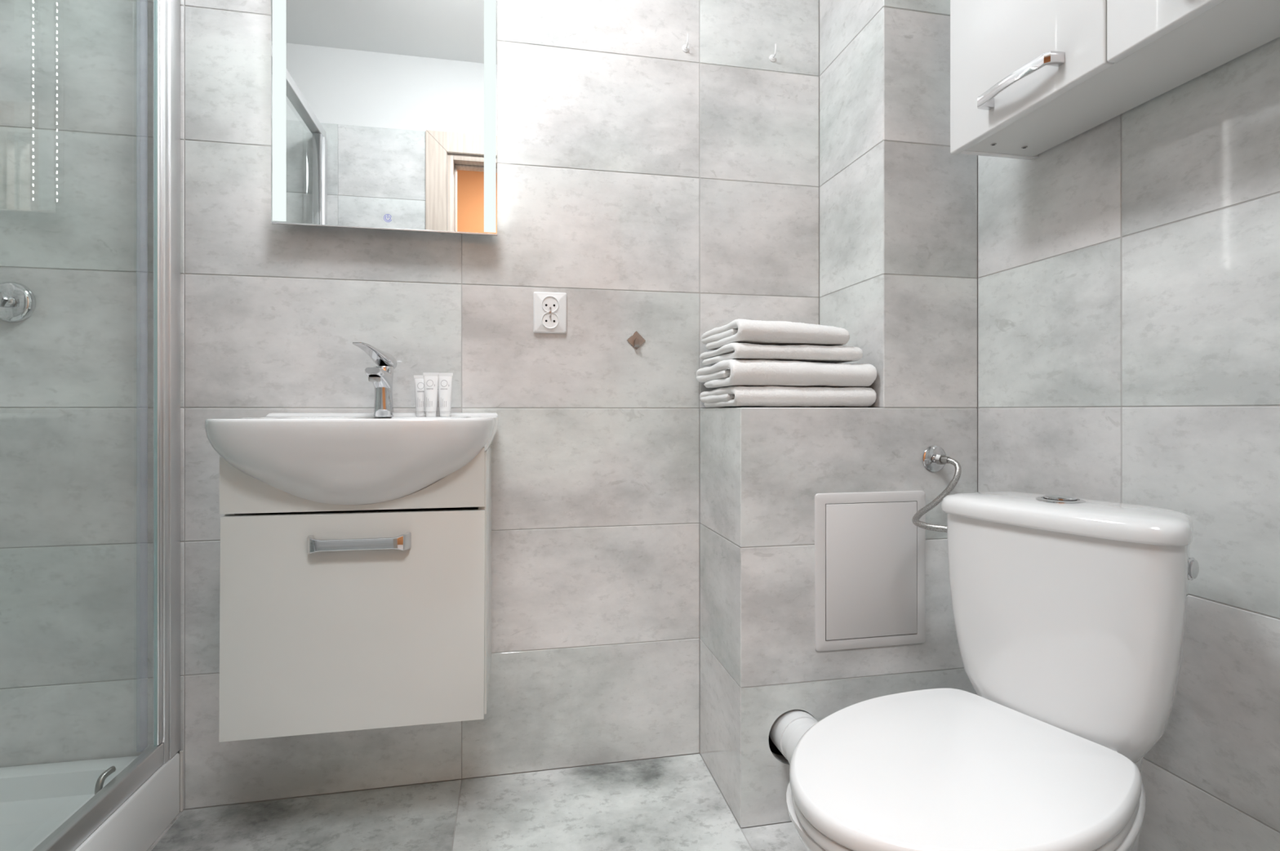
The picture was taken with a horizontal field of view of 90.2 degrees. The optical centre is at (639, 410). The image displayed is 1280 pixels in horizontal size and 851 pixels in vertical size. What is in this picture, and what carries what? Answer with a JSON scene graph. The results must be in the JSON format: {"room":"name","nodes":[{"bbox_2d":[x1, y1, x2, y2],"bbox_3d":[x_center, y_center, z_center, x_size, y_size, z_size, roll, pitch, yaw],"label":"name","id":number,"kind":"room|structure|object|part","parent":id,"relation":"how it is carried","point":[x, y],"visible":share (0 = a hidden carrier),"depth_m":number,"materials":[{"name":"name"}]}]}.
{"room":"bathroom","nodes":[
{"label":"bathroom","id":0,"kind":"room"},
{"bbox_2d":[0,0,819,808],"bbox_3d":[-0.578,-0.157,1.577,2.828,2.099,0.120,0,0,-11],"label":"wall","id":1,"kind":"structure","parent":0,"point":[671,194],"depth_m":1.52,"materials":[{"name":"grey tile"}]},
{"bbox_2d":[0,281,35,322],"bbox_3d":[-1.400,-0.234,1.267,0.238,0.093,0.165,0,0,-11],"label":"shower mixer","id":2,"kind":"object","parent":1,"relation":"attached to","point":[17,300],"visible":1,"depth_m":1.35,"materials":[{"name":"silver metal"}]},
{"bbox_2d":[218,444,491,742],"bbox_3d":[-0.555,0.332,1.335,0.464,0.525,0.363,0,0,-11],"label":"vanity cabinet","id":3,"kind":"object","parent":1,"relation":"attached to","point":[330,622],"visible":0.88,"depth_m":1.18,"materials":[{"name":"white paint"}]},
{"bbox_3d":[-0.778,0.338,1.314,0.016,0.513,0.316,0,0,-11],"label":"panel","id":4,"kind":"part","parent":3,"relation":"part of","materials":[{"name":"white paint"}]},
{"bbox_2d":[204,412,498,504],"bbox_3d":[-0.552,0.099,1.296,0.509,0.188,0.439,0,0,-11],"label":"washbasin","id":5,"kind":"object","parent":3,"relation":"in","point":[335,458],"visible":0.9,"depth_m":1.11,"materials":[{"name":"white ceramic"}]},
{"bbox_2d":[352,342,396,416],"bbox_3d":[-0.567,-0.065,1.383,0.062,0.156,0.145,0,0,1],"label":"faucet","id":6,"kind":"object","parent":5,"relation":"on","point":[381,375],"visible":0.97,"depth_m":1.41,"materials":[{"name":"silver metal"}]},
{"bbox_3d":[-0.579,-0.118,1.386,0.043,0.050,0.137,0,0,6],"label":"lever","id":7,"kind":"part","parent":6,"relation":"part of","materials":[{"name":"silver metal"}]},
{"bbox_3d":[-0.563,-0.067,1.370,0.038,0.046,0.115,0,0,-11],"label":"spout","id":8,"kind":"part","parent":6,"relation":"part of","materials":[{"name":"silver metal"}]},
{"bbox_2d":[413,375,425,416],"bbox_3d":[-0.505,-0.034,1.474,0.026,0.095,0.026,0,0,29],"label":"toiletry tube","id":9,"kind":"object","parent":5,"relation":"on","point":[419,380],"visible":0.73,"depth_m":1.47,"materials":[{"name":"white plastic"}]},
{"bbox_2d":[422,372,439,416],"bbox_3d":[-0.476,-0.037,1.453,0.026,0.100,0.026,0,0,36],"label":"toiletry tube","id":10,"kind":"object","parent":5,"relation":"on","point":[430,379],"visible":0.98,"depth_m":1.45,"materials":[{"name":"white plastic"}]},
{"bbox_2d":[436,386,439,416],"bbox_3d":[-0.469,-0.037,1.485,0.026,0.100,0.026,0,0,30],"label":"toiletry tube","id":11,"kind":"object","parent":5,"relation":"on","point":[437,405],"visible":0.12,"depth_m":1.47,"materials":[{"name":"white plastic"}]},
{"bbox_2d":[438,373,453,416],"bbox_3d":[-0.447,-0.037,1.463,0.026,0.100,0.026,0,0,35],"label":"toiletry tube","id":12,"kind":"object","parent":5,"relation":"on","point":[445,380],"visible":0.94,"depth_m":1.46,"materials":[{"name":"white plastic"}]},
{"bbox_3d":[-0.517,0.243,1.171,0.180,0.030,0.028,0,0,-11],"label":"handle","id":13,"kind":"part","parent":3,"relation":"part of","materials":[{"name":"silver metal"}]},
{"bbox_3d":[-0.340,0.338,1.402,0.016,0.513,0.316,0,0,-11],"label":"panel","id":14,"kind":"part","parent":3,"relation":"part of","materials":[{"name":"white paint"}]},
{"bbox_2d":[271,0,497,235],"bbox_3d":[-0.586,-0.773,1.491,0.492,0.708,0.045,0,0,-11],"label":"mirror","id":15,"kind":"object","parent":1,"relation":"attached to","point":[384,113],"visible":1,"depth_m":1.47,"materials":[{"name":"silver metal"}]},
{"bbox_3d":[-0.582,-0.420,1.472,0.492,0.002,0.006,0,0,-11],"label":"edge trim","id":16,"kind":"part","parent":15,"relation":"part of","materials":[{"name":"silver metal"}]},
{"bbox_2d":[533,291,566,333],"bbox_3d":[-0.222,-0.243,1.579,0.081,0.101,0.016,0,0,-11],"label":"wall socket","id":17,"kind":"object","parent":1,"relation":"attached to","point":[549,308],"visible":1,"depth_m":1.58,"materials":[{"name":"white plastic"}]},
{"bbox_2d":[626,330,645,349],"bbox_3d":[-0.008,-0.180,1.623,0.048,0.048,0.013,0,0,-11],"label":"wall hook","id":18,"kind":"object","parent":1,"relation":"attached to","point":[636,340],"visible":1,"depth_m":1.62,"materials":[{"name":"silver metal"}]},
{"bbox_2d":[682,33,688,52],"bbox_3d":[0.121,-0.948,1.643,0.019,0.036,0.024,0,0,-11],"label":"hook","id":19,"kind":"object","parent":1,"relation":"attached to","point":[685,47],"visible":1,"depth_m":1.65,"materials":[{"name":"white plastic"}]},
{"bbox_3d":[0.121,-0.952,1.642,0.004,0.028,0.020,0,0,-11],"label":"hook arm","id":20,"kind":"part","parent":19,"relation":"part of","materials":[{"name":"white plastic"}]},
{"bbox_2d":[768,43,776,62],"bbox_3d":[0.356,-0.949,1.691,0.019,0.036,0.024,0,0,-11],"label":"hook","id":21,"kind":"object","parent":1,"relation":"attached to","point":[772,58],"visible":1,"depth_m":1.70,"materials":[{"name":"white plastic"}]},
{"bbox_3d":[0.356,-0.953,1.689,0.004,0.028,0.020,0,0,-11],"label":"hook arm","id":22,"kind":"part","parent":21,"relation":"part of","materials":[{"name":"white plastic"}]},
{"bbox_2d":[146,744,807,850],"bbox_3d":[-0.306,0.943,0.219,2.828,0.100,2.850,0,0,-11],"label":"floor","id":23,"kind":"structure","parent":0,"point":[675,802],"depth_m":1.40,"materials":[{"name":"grey tile"}]},
{"bbox_2d":[0,750,182,850],"bbox_3d":[-1.299,0.825,0.698,0.804,0.135,1.337,0,0,-10],"label":"shower tray","id":24,"kind":"object","parent":23,"relation":"on","point":[36,800],"visible":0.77,"depth_m":1.32,"materials":[{"name":"white ceramic"}]},
{"bbox_2d":[32,0,180,850],"bbox_3d":[-0.935,-0.201,0.759,0.055,1.914,1.344,0,0,-10],"label":"shower door frame","id":25,"kind":"structure","parent":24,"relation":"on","point":[75,829],"depth_m":1.37,"materials":[{"name":"silver metal"}]},
{"bbox_3d":[-0.919,0.734,0.732,0.024,0.046,1.284,0,0,-10],"label":"rail","id":26,"kind":"part","parent":25,"relation":"part of","materials":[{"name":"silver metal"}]},
{"bbox_2d":[699,407,977,827],"bbox_3d":[0.469,0.443,1.570,0.578,0.900,0.304,0,0,-11],"label":"wall ledge","id":27,"kind":"object","parent":23,"relation":"on","point":[762,470],"visible":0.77,"depth_m":1.41,"materials":[{"name":"grey tile"}]},
{"bbox_2d":[699,385,876,407],"bbox_3d":[0.346,-0.033,1.537,0.346,0.048,0.276,0,0,-11],"label":"folded towel","id":28,"kind":"object","parent":27,"relation":"on","point":[766,396],"visible":1,"depth_m":1.42,"materials":[{"name":"white fabric"}]},
{"bbox_2d":[696,359,876,387],"bbox_3d":[0.342,-0.086,1.542,0.355,0.060,0.292,0,0,-11],"label":"folded towel","id":29,"kind":"object","parent":28,"relation":"on","point":[730,372],"visible":0.91,"depth_m":1.41,"materials":[{"name":"white fabric"}]},
{"bbox_2d":[699,342,862,364],"bbox_3d":[0.329,-0.133,1.541,0.332,0.036,0.286,0,0,-11],"label":"folded towel","id":30,"kind":"object","parent":29,"relation":"on","point":[803,353],"visible":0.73,"depth_m":1.42,"materials":[{"name":"white fabric"}]},
{"bbox_2d":[701,318,849,350],"bbox_3d":[0.319,-0.177,1.533,0.293,0.052,0.285,0,0,-11],"label":"folded towel","id":31,"kind":"object","parent":30,"relation":"on","point":[740,331],"visible":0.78,"depth_m":1.41,"materials":[{"name":"white fabric"}]},
{"bbox_2d":[768,709,817,764],"bbox_3d":[0.474,0.708,1.224,0.174,0.111,0.581,0,0,-42],"label":"drain pipe","id":32,"kind":"object","parent":27,"relation":"attached to","point":[788,727],"visible":0.21,"depth_m":1.36,"materials":[{"name":"white plastic"}]},
{"bbox_2d":[814,490,925,651],"bbox_3d":[0.515,0.354,1.420,0.270,0.346,0.007,0,0,-11],"label":"hatch","id":33,"kind":"object","parent":27,"relation":"attached to","point":[870,557],"visible":1,"depth_m":1.42,"materials":[{"name":"white plastic"}]},
{"bbox_2d":[819,0,977,407],"bbox_3d":[0.634,-0.607,1.603,0.241,1.198,0.304,0,0,-11],"label":"wall pier","id":34,"kind":"object","parent":27,"relation":"on","point":[898,210],"visible":0.84,"depth_m":1.46,"materials":[{"name":"grey tile"}]},
{"bbox_2d":[911,444,961,532],"bbox_3d":[0.619,0.156,1.325,0.086,0.154,0.314,0,0,27],"label":"hose","id":35,"kind":"object","parent":27,"relation":"attached to","point":[935,458],"visible":0.91,"depth_m":1.38,"materials":[{"name":"silver metal"}]},
{"bbox_2d":[786,491,1199,850],"bbox_3d":[0.480,0.513,0.903,0.626,0.760,0.361,0,0,-30],"label":"toilet","id":36,"kind":"object","parent":23,"relation":"on","point":[1069,612],"visible":1,"depth_m":0.88,"materials":[{"name":"white ceramic"}]},
{"bbox_3d":[0.411,0.479,0.863,0.465,0.031,0.360,0,0,-30],"label":"seat lid","id":37,"kind":"part","parent":36,"relation":"part of","materials":[{"name":"white plastic"}]},
{"bbox_3d":[0.477,0.704,0.901,0.601,0.378,0.352,0,0,-30],"label":"bowl","id":38,"kind":"part","parent":36,"relation":"part of","materials":[{"name":"white ceramic"}]},
{"bbox_3d":[0.672,0.160,1.014,0.180,0.037,0.352,0,0,-30],"label":"cistern lid","id":39,"kind":"part","parent":36,"relation":"part of","materials":[{"name":"white ceramic"}]},
{"bbox_2d":[976,36,1279,850],"bbox_3d":[0.926,-0.157,1.067,0.120,2.099,1.470,0,0,-11],"label":"wall","id":40,"kind":"structure","parent":0,"point":[1128,269],"depth_m":1.03,"materials":[{"name":"grey tile"}]},
{"bbox_2d":[950,0,1279,159],"bbox_3d":[0.767,-0.818,0.962,0.228,0.603,0.688,0,0,-11],"label":"upper cabinet","id":41,"kind":"object","parent":40,"relation":"attached to","point":[1028,77],"visible":1,"depth_m":1.04,"materials":[{"name":"white paint"}]},
{"bbox_3d":[0.729,-0.818,1.296,0.172,0.598,0.016,0,0,-11],"label":"panel","id":42,"kind":"part","parent":41,"relation":"part of","materials":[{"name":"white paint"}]},
{"bbox_3d":[0.643,-0.563,1.093,0.036,0.018,0.165,0,0,-11],"label":"handle","id":43,"kind":"part","parent":41,"relation":"part of","materials":[{"name":"silver metal"}]},
{"bbox_3d":[0.666,-0.818,1.118,0.019,0.603,0.343,0,0,-11],"label":"door","id":44,"kind":"part","parent":41,"relation":"part of","materials":[{"name":"white paint"}]},
{"bbox_3d":[0.870,-0.811,0.983,0.004,0.580,0.653,0,0,-11],"label":"panel","id":45,"kind":"part","parent":41,"relation":"part of","materials":[{"name":"white"}]},
{"bbox_3d":[0.734,-0.818,0.780,0.019,0.603,0.343,0,0,-11],"label":"door","id":46,"kind":"part","parent":41,"relation":"part of","materials":[{"name":"white paint"}]}
]}

